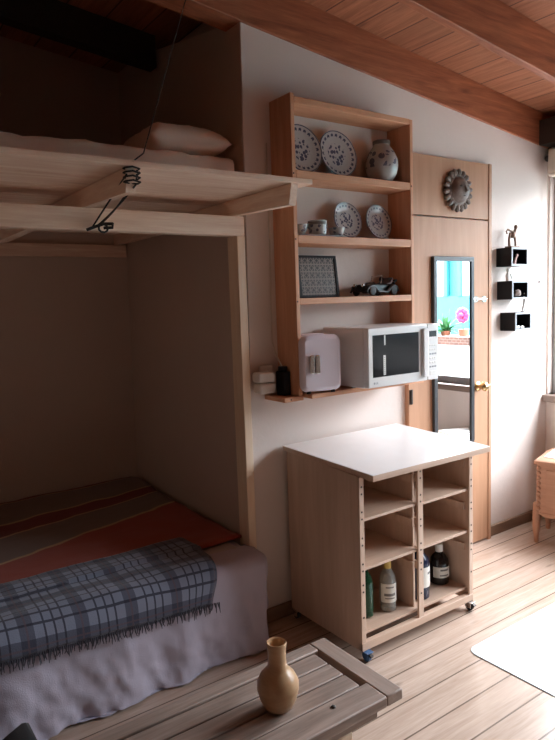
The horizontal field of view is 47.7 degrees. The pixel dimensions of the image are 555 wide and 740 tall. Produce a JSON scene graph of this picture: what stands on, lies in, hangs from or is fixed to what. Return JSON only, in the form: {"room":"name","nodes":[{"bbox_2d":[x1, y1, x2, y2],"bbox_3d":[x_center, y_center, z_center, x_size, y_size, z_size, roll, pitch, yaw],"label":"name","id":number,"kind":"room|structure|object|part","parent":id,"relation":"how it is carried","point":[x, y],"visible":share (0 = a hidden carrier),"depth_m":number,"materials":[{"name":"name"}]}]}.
{"room":"studio apartment","nodes":[
{"label":"studio apartment","id":0,"kind":"room"},
{"bbox_2d":[0,36,137,502],"bbox_3d":[-1.892,-0.400,3.254,2.520,3.224,0.120,-6,8,-35],"label":"wall","id":1,"kind":"structure","parent":0,"point":[67,412],"depth_m":3.64,"materials":[{"name":"paint"}]},
{"bbox_2d":[118,23,247,543],"bbox_3d":[-0.475,-0.318,3.369,0.153,2.940,1.345,-6,8,-35],"label":"wall","id":2,"kind":"structure","parent":0,"point":[179,290],"depth_m":3.25,"materials":[{"name":"paint"}]},
{"bbox_2d":[266,143,281,365],"bbox_3d":[-0.021,-0.510,2.797,0.019,0.988,0.069,-6,7,-31],"label":"power cord","id":3,"kind":"object","parent":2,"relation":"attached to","point":[266,143],"visible":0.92,"depth_m":2.83,"materials":[{"name":"black plastic"}]},
{"bbox_2d":[0,0,554,116],"bbox_3d":[0.152,-1.660,1.485,6.050,0.818,5.550,-6,8,-35],"label":"ceiling","id":4,"kind":"structure","parent":0,"point":[393,21],"depth_m":3.13,"materials":[{"name":"brown wood"}]},
{"bbox_2d":[0,0,156,71],"bbox_3d":[-1.593,-1.683,2.609,2.300,0.432,0.080,-6,8,-35],"label":"ceiling beam","id":5,"kind":"structure","parent":4,"relation":"attached to","point":[55,20],"depth_m":3.03,"materials":[{"name":"brown wood"}]},
{"bbox_2d":[147,0,549,148],"bbox_3d":[-0.525,-1.591,2.458,5.450,0.845,0.130,-6,8,-35],"label":"ceiling beam","id":6,"kind":"structure","parent":4,"relation":"attached to","point":[300,23],"depth_m":3.06,"materials":[{"name":"brown wood"}]},
{"bbox_2d":[86,0,185,232],"bbox_3d":[-0.408,-0.999,2.228,0.504,0.989,0.457,-6,8,-35],"label":"rope","id":7,"kind":"object","parent":6,"relation":"hanging from","point":[102,223],"visible":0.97,"depth_m":2.15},
{"bbox_2d":[395,0,554,83],"bbox_3d":[-0.165,-1.549,1.953,5.450,0.845,0.042,-6,8,-35],"label":"ceiling beam","id":8,"kind":"structure","parent":4,"relation":"attached to","point":[493,25],"depth_m":2.74,"materials":[{"name":"brown wood"}]},
{"bbox_2d":[49,516,554,739],"bbox_3d":[0.256,1.365,1.813,5.650,0.120,5.150,-6,8,-35],"label":"floor","id":9,"kind":"structure","parent":0,"point":[449,692],"depth_m":2.57,"materials":[{"name":"brown wood"}]},
{"bbox_2d":[2,722,36,739],"bbox_3d":[-0.858,1.227,1.842,0.307,0.225,0.234,-6,8,-35],"label":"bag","id":10,"kind":"object","parent":9,"relation":"on","point":[24,731],"visible":1,"depth_m":1.93,"materials":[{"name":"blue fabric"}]},
{"bbox_2d":[0,146,311,548],"bbox_3d":[-1.306,0.296,2.538,2.330,1.955,1.813,-6,8,-35],"label":"bunk bed","id":11,"kind":"object","parent":9,"relation":"on","point":[41,191],"visible":0.94,"depth_m":2.44,"materials":[{"name":"brown wood"}]},
{"bbox_3d":[-1.264,-0.578,2.783,0.035,0.055,1.268,-6,8,-35],"label":"cross rail","id":12,"kind":"part","parent":11,"relation":"part of","materials":[{"name":"brown wood"}]},
{"bbox_2d":[0,131,233,170],"bbox_3d":[-1.454,-0.787,2.605,2.274,0.193,1.272,-6,8,-35],"label":"mattress","id":13,"kind":"object","parent":11,"relation":"on","point":[72,146],"visible":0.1,"depth_m":2.42,"materials":[{"name":"white fabric"}]},
{"bbox_2d":[124,122,231,156],"bbox_3d":[-0.457,-0.997,2.781,0.390,0.134,0.360,-6,8,-35],"label":"pillow","id":14,"kind":"object","parent":13,"relation":"on","point":[187,139],"visible":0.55,"depth_m":2.65,"materials":[{"name":"fabric"}]},
{"bbox_3d":[-0.151,0.307,2.842,0.040,1.789,0.082,-6,8,-35],"label":"post","id":15,"kind":"part","parent":11,"relation":"part of","materials":[{"name":"brown wood"}]},
{"bbox_2d":[202,542,236,554],"bbox_3d":[-1.397,1.051,2.734,2.196,0.419,1.470,-6,8,-35],"label":"bed","id":16,"kind":"object","parent":9,"relation":"on","point":[224,546],"visible":0.02,"depth_m":2.80,"materials":[{"name":"cotton fabric"},{"name":"wool blanket"}]},
{"bbox_2d":[0,476,240,583],"bbox_3d":[-1.439,0.813,2.785,2.204,0.053,1.301,-6,8,-35],"label":"striped blanket","id":17,"kind":"object","parent":16,"relation":"on","point":[41,533],"visible":0.84,"depth_m":3.08,"materials":[{"name":"fabric"}]},
{"bbox_2d":[0,540,268,739],"bbox_3d":[-1.021,1.083,2.260,2.233,0.421,0.444,-6,8,-35],"label":"bedspread","id":18,"kind":"object","parent":16,"relation":"on","point":[103,680],"visible":0.62,"depth_m":2.40,"materials":[{"name":"white fabric"}]},
{"bbox_2d":[0,537,220,674],"bbox_3d":[-1.113,0.955,2.179,1.954,0.220,0.405,-6,8,-35],"label":"plaid blanket","id":19,"kind":"object","parent":18,"relation":"on","point":[91,601],"visible":1,"depth_m":2.37,"materials":[{"name":"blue fabric"}]},
{"bbox_2d":[88,638,401,739],"bbox_3d":[-0.237,1.142,1.593,1.221,0.404,0.351,-6,8,-35],"label":"coffee table","id":20,"kind":"object","parent":9,"relation":"on","point":[338,694],"visible":0.94,"depth_m":1.72,"materials":[{"name":"brown wood"}]},
{"bbox_3d":[-0.326,0.950,1.700,1.086,0.032,0.048,-6,8,-35],"label":"rail","id":21,"kind":"part","parent":20,"relation":"part of","materials":[{"name":"brown wood"}]},
{"bbox_2d":[257,637,298,713],"bbox_3d":[0.000,0.827,1.707,0.115,0.187,0.115,-6,8,-35],"label":"vase","id":22,"kind":"object","parent":20,"relation":"on","point":[277,683],"visible":1,"depth_m":1.68,"materials":[{"name":"beige ceramic"}]},
{"bbox_3d":[-0.161,0.970,1.469,1.086,0.032,0.084,-6,8,-35],"label":"rail","id":23,"kind":"part","parent":20,"relation":"part of","materials":[{"name":"brown wood"}]},
{"bbox_3d":[0.177,1.152,1.741,0.050,0.324,0.050,-6,8,-35],"label":"leg","id":24,"kind":"part","parent":20,"relation":"part of","materials":[{"name":"brown wood"}]},
{"bbox_3d":[0.229,0.909,1.906,0.061,0.032,0.351,-6,8,-35],"label":"rail","id":25,"kind":"part","parent":20,"relation":"part of","materials":[{"name":"brown wood"}]},
{"bbox_2d":[283,423,489,661],"bbox_3d":[0.517,0.751,2.952,0.771,0.836,0.570,-6,8,-35],"label":"kitchen cart","id":26,"kind":"object","parent":9,"relation":"on","point":[360,501],"visible":1,"depth_m":2.83,"materials":[{"name":"brown wood"}]},
{"bbox_3d":[0.201,0.770,2.772,0.018,0.772,0.478,-6,8,-35],"label":"panel","id":27,"kind":"part","parent":26,"relation":"part of","materials":[{"name":"brown wood"}]},
{"bbox_3d":[0.346,0.801,2.577,0.026,0.742,0.012,-6,8,-35],"label":"post","id":28,"kind":"part","parent":26,"relation":"part of","materials":[{"name":"brown wood"}]},
{"bbox_2d":[365,570,373,617],"bbox_3d":[0.386,0.959,2.764,0.070,0.251,0.070,-6,8,-35],"label":"bottle","id":29,"kind":"object","parent":26,"relation":"on","point":[368,580],"visible":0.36,"depth_m":2.74,"materials":[{"name":"green glass"}]},
{"bbox_2d":[379,561,395,611],"bbox_3d":[0.494,0.951,2.814,0.073,0.248,0.075,-3,6,-7],"label":"bottle","id":30,"kind":"object","parent":26,"relation":"on","point":[387,579],"visible":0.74,"depth_m":2.79,"materials":[{"name":"clear glass"}]},
{"bbox_2d":[363,486,415,520],"bbox_3d":[0.343,0.587,2.850,0.335,0.012,0.464,-6,8,-35],"label":"shelf","id":31,"kind":"object","parent":26,"relation":"attached to","point":[379,501],"depth_m":2.78,"materials":[{"name":"brown wood"}]},
{"bbox_2d":[364,528,416,570],"bbox_3d":[0.351,0.796,2.873,0.335,0.012,0.464,-6,8,-35],"label":"shelf","id":32,"kind":"object","parent":26,"relation":"attached to","point":[381,547],"depth_m":2.80,"materials":[{"name":"brown wood"}]},
{"bbox_2d":[366,579,465,633],"bbox_3d":[0.499,1.062,3.008,0.684,0.012,0.452,-6,8,-35],"label":"shelf","id":33,"kind":"object","parent":26,"relation":"attached to","point":[404,607],"depth_m":2.87,"materials":[{"name":"brown wood"}]},
{"bbox_3d":[0.639,1.121,2.819,0.722,0.034,0.026,-6,8,-35],"label":"rail","id":34,"kind":"part","parent":26,"relation":"part of","materials":[{"name":"brown wood"}]},
{"bbox_3d":[0.630,0.769,2.776,0.032,0.742,0.012,-6,8,-35],"label":"post","id":35,"kind":"part","parent":26,"relation":"part of","materials":[{"name":"brown wood"}]},
{"bbox_2d":[415,552,429,599],"bbox_3d":[0.658,0.927,2.924,0.100,0.262,0.098,0,7,20],"label":"bottle","id":36,"kind":"object","parent":26,"relation":"on","point":[426,566],"visible":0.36,"depth_m":2.89,"materials":[{"name":"blue glass"}]},
{"bbox_2d":[429,542,448,584],"bbox_3d":[0.790,0.941,3.068,0.092,0.194,0.094,-4,6,-18],"label":"bottle","id":37,"kind":"object","parent":26,"relation":"on","point":[439,563],"visible":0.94,"depth_m":3.04,"materials":[{"name":"black glass"}]},
{"bbox_2d":[414,476,466,503],"bbox_3d":[0.628,0.562,3.051,0.335,0.012,0.464,-6,8,-35],"label":"shelf","id":38,"kind":"object","parent":26,"relation":"attached to","point":[435,488],"depth_m":2.97,"materials":[{"name":"brown wood"}]},
{"bbox_3d":[0.774,0.706,3.176,0.018,0.772,0.478,-6,8,-35],"label":"panel","id":39,"kind":"part","parent":26,"relation":"part of","materials":[{"name":"brown wood"}]},
{"bbox_2d":[414,512,467,548],"bbox_3d":[0.635,0.764,3.073,0.335,0.012,0.464,-6,8,-35],"label":"shelf","id":40,"kind":"object","parent":26,"relation":"attached to","point":[437,529],"depth_m":2.99,"materials":[{"name":"brown wood"}]},
{"bbox_3d":[0.913,0.738,2.976,0.026,0.742,0.012,-6,8,-35],"label":"post","id":41,"kind":"part","parent":26,"relation":"part of","materials":[{"name":"brown wood"}]},
{"bbox_2d":[471,602,554,696],"bbox_3d":[1.595,1.170,2.607,1.225,0.004,1.015,-6,8,-35],"label":"floor mat","id":42,"kind":"object","parent":9,"relation":"on","point":[525,649],"visible":1,"depth_m":2.66,"materials":[{"name":"fabric"}]},
{"bbox_2d":[532,448,554,541],"bbox_3d":[1.872,0.776,3.713,0.624,0.531,0.330,3,8,38],"label":"chest","id":43,"kind":"object","parent":9,"relation":"on","point":[544,505],"visible":1,"depth_m":3.74,"materials":[{"name":"brown wood"}]},
{"bbox_3d":[1.566,0.917,3.800,0.045,0.252,0.046,3,8,38],"label":"leg","id":44,"kind":"part","parent":43,"relation":"part of","materials":[{"name":"brown wood"}]},
{"bbox_3d":[1.867,0.539,3.685,0.607,0.036,0.330,3,8,38],"label":"lid","id":45,"kind":"part","parent":43,"relation":"part of","materials":[{"name":"brown wood"}]},
{"bbox_3d":[1.730,0.889,4.010,0.045,0.252,0.046,3,8,38],"label":"leg","id":46,"kind":"part","parent":43,"relation":"part of","materials":[{"name":"brown wood"}]},
{"bbox_3d":[1.777,0.715,3.590,0.460,0.225,0.004,3,8,37],"label":"panel","id":47,"kind":"part","parent":43,"relation":"part of","materials":[{"name":"brown wood"}]},
{"bbox_2d":[239,22,548,608],"bbox_3d":[0.784,-0.252,3.513,2.350,2.690,0.120,-6,8,-35],"label":"wall","id":48,"kind":"structure","parent":0,"point":[272,67],"depth_m":3.15,"materials":[{"name":"paint"}]},
{"bbox_2d":[252,365,275,394],"bbox_3d":[-0.053,0.048,2.822,0.116,0.130,0.071,-6,8,-35],"label":"adapter","id":49,"kind":"object","parent":48,"relation":"attached to","point":[264,379],"visible":1,"depth_m":2.79,"materials":[{"name":"white plastic"}]},
{"bbox_3d":[-0.051,0.044,2.861,0.068,0.130,0.010,-6,8,-35],"label":"plate","id":50,"kind":"part","parent":49,"relation":"part of","materials":[{"name":"white plastic"}]},
{"bbox_2d":[267,600,292,623],"bbox_3d":[0.315,1.118,3.208,0.990,0.065,0.018,-6,8,-35],"label":"baseboard","id":51,"kind":"structure","parent":48,"relation":"attached to","point":[282,610],"depth_m":2.98,"materials":[{"name":"brown wood"}]},
{"bbox_2d":[265,92,423,402],"bbox_3d":[0.318,-0.551,2.949,0.828,1.318,0.214,-6,8,-35],"label":"wall shelf","id":52,"kind":"object","parent":48,"relation":"attached to","point":[282,110],"visible":0.74,"depth_m":2.86,"materials":[{"name":"brown wood"}]},
{"bbox_2d":[276,366,290,395],"bbox_3d":[0.026,0.048,2.834,0.038,0.132,0.065,-6,8,-35],"label":"charger","id":53,"kind":"object","parent":52,"relation":"on","point":[283,388],"visible":1,"depth_m":2.81,"materials":[{"name":"black plastic"}]},
{"bbox_3d":[0.037,-0.535,2.785,0.020,1.296,0.156,-6,8,-35],"label":"panel","id":54,"kind":"part","parent":52,"relation":"part of","materials":[{"name":"brown wood"}]},
{"bbox_2d":[294,124,321,170],"bbox_3d":[0.110,-0.992,2.810,0.222,0.217,0.054,-6,7,-34],"label":"plate","id":55,"kind":"object","parent":52,"relation":"on","point":[308,151],"visible":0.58,"depth_m":2.83,"materials":[{"name":"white ceramic"}]},
{"bbox_2d":[298,255,339,297],"bbox_3d":[0.187,-0.436,2.937,0.238,0.196,0.042,-6,8,-35],"label":"carved panel","id":56,"kind":"object","parent":52,"relation":"on","point":[318,275],"visible":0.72,"depth_m":2.93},
{"bbox_2d":[298,234,339,236],"bbox_3d":[0.166,-0.605,2.839,0.235,0.007,0.090,-6,8,-35],"label":"tray","id":57,"kind":"object","parent":52,"relation":"on","point":[298,234],"visible":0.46,"depth_m":2.80,"materials":[{"name":"grey metal"}]},
{"bbox_2d":[297,224,307,233],"bbox_3d":[0.095,-0.623,2.787,0.080,0.043,0.070,-2,6,2],"label":"cup","id":58,"kind":"object","parent":57,"relation":"on","point":[302,228],"visible":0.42,"depth_m":2.76,"materials":[{"name":"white ceramic"}]},
{"bbox_2d":[307,220,327,234],"bbox_3d":[0.182,-0.643,2.847,0.088,0.065,0.088,-1,6,9],"label":"sugar bowl","id":59,"kind":"object","parent":57,"relation":"on","point":[314,226],"visible":0.91,"depth_m":2.81,"materials":[{"name":"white ceramic"}]},
{"bbox_2d":[298,333,340,393],"bbox_3d":[0.161,-0.034,2.851,0.202,0.259,0.217,-4,7,-22],"label":"mini fridge","id":60,"kind":"object","parent":52,"relation":"on","point":[319,353],"visible":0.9,"depth_m":2.76,"materials":[{"name":"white plastic"}]},
{"bbox_3d":[0.151,-0.022,2.736,0.021,0.082,0.012,-4,7,-22],"label":"handle","id":61,"kind":"part","parent":60,"relation":"part of","materials":[{"name":"silver metal"}]},
{"bbox_3d":[0.145,-0.163,2.863,0.120,0.004,0.110,-4,7,-22],"label":"plate","id":62,"kind":"part","parent":60,"relation":"part of","materials":[{"name":"white plastic"}]},
{"bbox_3d":[0.177,-0.024,2.747,0.021,0.082,0.012,-4,7,-22],"label":"handle","id":63,"kind":"part","parent":60,"relation":"part of","materials":[{"name":"silver metal"}]},
{"bbox_2d":[329,227,344,236],"bbox_3d":[0.282,-0.638,2.924,0.086,0.046,0.075,-4,7,-21],"label":"cup","id":64,"kind":"object","parent":52,"relation":"on","point":[333,230],"visible":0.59,"depth_m":2.89,"materials":[{"name":"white ceramic"}]},
{"bbox_2d":[320,130,356,175],"bbox_3d":[0.284,-1.012,2.935,0.222,0.217,0.054,-6,7,-34],"label":"plate","id":65,"kind":"object","parent":52,"relation":"on","point":[338,153],"visible":0.97,"depth_m":2.95,"materials":[{"name":"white ceramic"}]},
{"bbox_2d":[334,202,361,236],"bbox_3d":[0.336,-0.719,3.007,0.172,0.168,0.046,-6,7,-34],"label":"plate","id":66,"kind":"object","parent":52,"relation":"on","point":[346,215],"visible":0.93,"depth_m":3.02,"materials":[{"name":"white ceramic"}]},
{"bbox_2d":[350,275,398,295],"bbox_3d":[0.485,-0.418,3.107,0.283,0.099,0.115,-8,8,-43],"label":"toy car","id":67,"kind":"object","parent":52,"relation":"on","point":[386,285],"visible":0.99,"depth_m":3.08,"materials":[{"name":"metal"}]},
{"bbox_2d":[357,282,375,290],"bbox_3d":[0.432,-0.406,3.057,0.112,0.044,0.042,-8,8,-43],"label":"hood","id":68,"kind":"object","parent":67,"relation":"attached to","point":[361,287],"depth_m":3.02,"materials":[{"name":"black metal"}]},
{"bbox_3d":[0.540,-0.446,3.157,0.062,0.035,0.060,-8,8,-43],"label":"seat","id":69,"kind":"part","parent":67,"relation":"part of","materials":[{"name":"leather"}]},
{"bbox_2d":[366,205,391,238],"bbox_3d":[0.503,-0.738,3.125,0.172,0.168,0.046,-6,7,-34],"label":"plate","id":70,"kind":"object","parent":52,"relation":"on","point":[378,220],"visible":0.99,"depth_m":3.13,"materials":[{"name":"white ceramic"}]},
{"bbox_2d":[323,323,437,388],"bbox_3d":[0.503,-0.075,3.022,0.462,0.280,0.326,-6,8,-35],"label":"microwave","id":71,"kind":"object","parent":52,"relation":"on","point":[383,354],"visible":0.98,"depth_m":2.88,"materials":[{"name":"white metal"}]},
{"bbox_3d":[0.548,-0.068,2.892,0.385,0.269,0.030,-6,8,-35],"label":"door","id":72,"kind":"part","parent":71,"relation":"part of","materials":[{"name":"white plastic"}]},
{"bbox_3d":[0.543,-0.072,2.871,0.297,0.189,0.005,-6,8,-35],"label":"door glass","id":73,"kind":"part","parent":71,"relation":"part of","materials":[{"name":"black glass"}]},
{"bbox_3d":[0.699,-0.082,2.970,0.036,0.233,0.016,-6,8,-35],"label":"handle","id":74,"kind":"part","parent":71,"relation":"part of","materials":[{"name":"white plastic"}]},
{"bbox_3d":[0.737,-0.089,3.025,0.075,0.269,0.030,-6,8,-35],"label":"control panel","id":75,"kind":"part","parent":71,"relation":"part of","materials":[{"name":"white plastic"}]},
{"bbox_2d":[365,139,398,180],"bbox_3d":[0.510,-1.018,3.075,0.162,0.199,0.162,-6,8,-35],"label":"jar","id":76,"kind":"object","parent":52,"relation":"on","point":[381,162],"visible":0.91,"depth_m":3.02,"materials":[{"name":"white ceramic"}]},
{"bbox_3d":[0.630,-0.598,3.203,0.020,1.272,0.156,-6,8,-35],"label":"panel","id":77,"kind":"part","parent":52,"relation":"part of","materials":[{"name":"brown wood"}]},
{"bbox_2d":[405,153,491,542],"bbox_3d":[1.004,-0.043,3.550,0.713,2.252,0.100,-6,8,-35],"label":"door","id":78,"kind":"structure","parent":48,"relation":"in","point":[433,236],"depth_m":3.56,"materials":[{"name":"brown wood"}]},
{"bbox_3d":[0.939,-1.005,3.467,0.685,0.314,0.028,-6,8,-35],"label":"panel","id":79,"kind":"part","parent":78,"relation":"part of","materials":[{"name":"brown wood"}]},
{"bbox_2d":[431,256,474,441],"bbox_3d":[0.997,-0.091,3.553,0.349,1.088,0.021,-6,8,-35],"label":"mirror","id":80,"kind":"object","parent":78,"relation":"attached to","point":[452,277],"visible":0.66,"depth_m":3.55,"materials":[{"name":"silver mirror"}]},
{"bbox_2d":[443,169,472,211],"bbox_3d":[1.014,-0.991,3.450,0.238,0.239,0.086,-6,8,-35],"label":"sun ornament","id":81,"kind":"object","parent":78,"relation":"attached to","point":[457,190],"visible":1,"depth_m":3.43,"materials":[{"name":"grey ceramic"}]},
{"bbox_3d":[1.204,0.098,3.686,0.056,0.056,0.072,-6,8,-35],"label":"handle","id":82,"kind":"part","parent":78,"relation":"part of","materials":[{"name":"gold metal"}]},
{"bbox_2d":[496,247,527,266],"bbox_3d":[1.415,-0.680,3.787,0.166,0.110,0.107,-6,8,-35],"label":"cube","id":83,"kind":"object","parent":48,"relation":"attached to","point":[505,257],"visible":1,"depth_m":3.76,"materials":[{"name":"black wood"}]},
{"bbox_2d":[505,225,519,247],"bbox_3d":[1.400,-0.801,3.758,0.110,0.138,0.044,-6,8,-35],"label":"figurine","id":84,"kind":"object","parent":83,"relation":"on","point":[512,234],"visible":0.98,"depth_m":3.75,"materials":[{"name":"brown metal"}]},
{"bbox_2d":[497,281,528,299],"bbox_3d":[1.429,-0.485,3.814,0.166,0.110,0.107,-6,8,-35],"label":"cube","id":85,"kind":"object","parent":48,"relation":"attached to","point":[505,289],"visible":1,"depth_m":3.79,"materials":[{"name":"black wood"}]},
{"bbox_2d":[505,268,512,280],"bbox_3d":[1.395,-0.573,3.774,0.065,0.077,0.026,-6,8,-35],"label":"figurine","id":86,"kind":"object","parent":85,"relation":"on","point":[508,275],"visible":1,"depth_m":3.76,"materials":[{"name":"ceramic"}]},
{"bbox_2d":[513,289,520,296],"bbox_3d":[1.442,-0.464,3.779,0.065,0.044,0.045,-6,8,-35],"label":"figurine","id":87,"kind":"object","parent":85,"relation":"in","point":[517,292],"visible":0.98,"depth_m":3.76,"materials":[{"name":"grey ceramic"}]},
{"bbox_2d":[500,312,531,330],"bbox_3d":[1.463,-0.299,3.853,0.166,0.110,0.107,-6,8,-35],"label":"cube","id":88,"kind":"object","parent":48,"relation":"attached to","point":[509,321],"visible":0.99,"depth_m":3.83,"materials":[{"name":"black wood"}]},
{"bbox_2d":[519,293,529,311],"bbox_3d":[1.522,-0.418,3.846,0.084,0.123,0.032,-6,8,-35],"label":"figurine","id":89,"kind":"object","parent":88,"relation":"on","point":[524,300],"visible":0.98,"depth_m":3.83,"materials":[{"name":"ceramic"}]},
{"bbox_2d":[491,510,541,535],"bbox_3d":[1.567,0.980,4.090,0.635,0.065,0.018,-6,8,-35],"label":"baseboard","id":90,"kind":"structure","parent":48,"relation":"attached to","point":[507,524],"depth_m":4.04,"materials":[{"name":"brown wood"}]},
{"bbox_2d":[545,116,554,451],"bbox_3d":[2.866,-0.230,2.783,0.200,2.661,3.720,-6,8,-35],"label":"wall","id":91,"kind":"structure","parent":0,"point":[550,406],"depth_m":4.15,"materials":[{"name":"paint"}]},
{"bbox_2d":[539,116,554,146],"bbox_3d":[2.730,-1.367,2.509,0.130,0.150,3.587,-6,8,-35],"label":"ceiling beam","id":92,"kind":"structure","parent":91,"relation":"attached to","point":[546,126],"depth_m":3.89,"materials":[{"name":"brown wood"}]},
{"bbox_2d":[542,209,554,402],"bbox_3d":[2.600,-0.429,3.007,0.160,1.458,2.778,-6,8,-35],"label":"window","id":93,"kind":"structure","parent":91,"relation":"in","point":[549,397],"depth_m":4.15,"materials":[{"name":"clear glass"}]},
{"bbox_3d":[2.600,0.275,3.066,0.100,0.045,2.778,-6,8,-35],"label":"sill","id":94,"kind":"part","parent":93,"relation":"part of","materials":[{"name":"beige wood"}]},
{"bbox_2d":[545,147,554,376],"bbox_3d":[2.537,-0.587,2.934,0.097,1.460,2.794,-6,8,-35],"label":"roller blind","id":95,"kind":"object","parent":93,"relation":"attached to","point":[550,158],"visible":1,"depth_m":4.01,"materials":[{"name":"fabric"}]},
{"bbox_3d":[1.746,-0.635,4.055,0.042,1.370,0.006,-6,8,-35],"label":"pull cord","id":96,"kind":"part","parent":95,"relation":"part of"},
{"bbox_3d":[2.635,-0.456,3.041,0.060,1.416,2.738,-6,8,-35],"label":"frame","id":97,"kind":"part","parent":93,"relation":"part of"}
]}

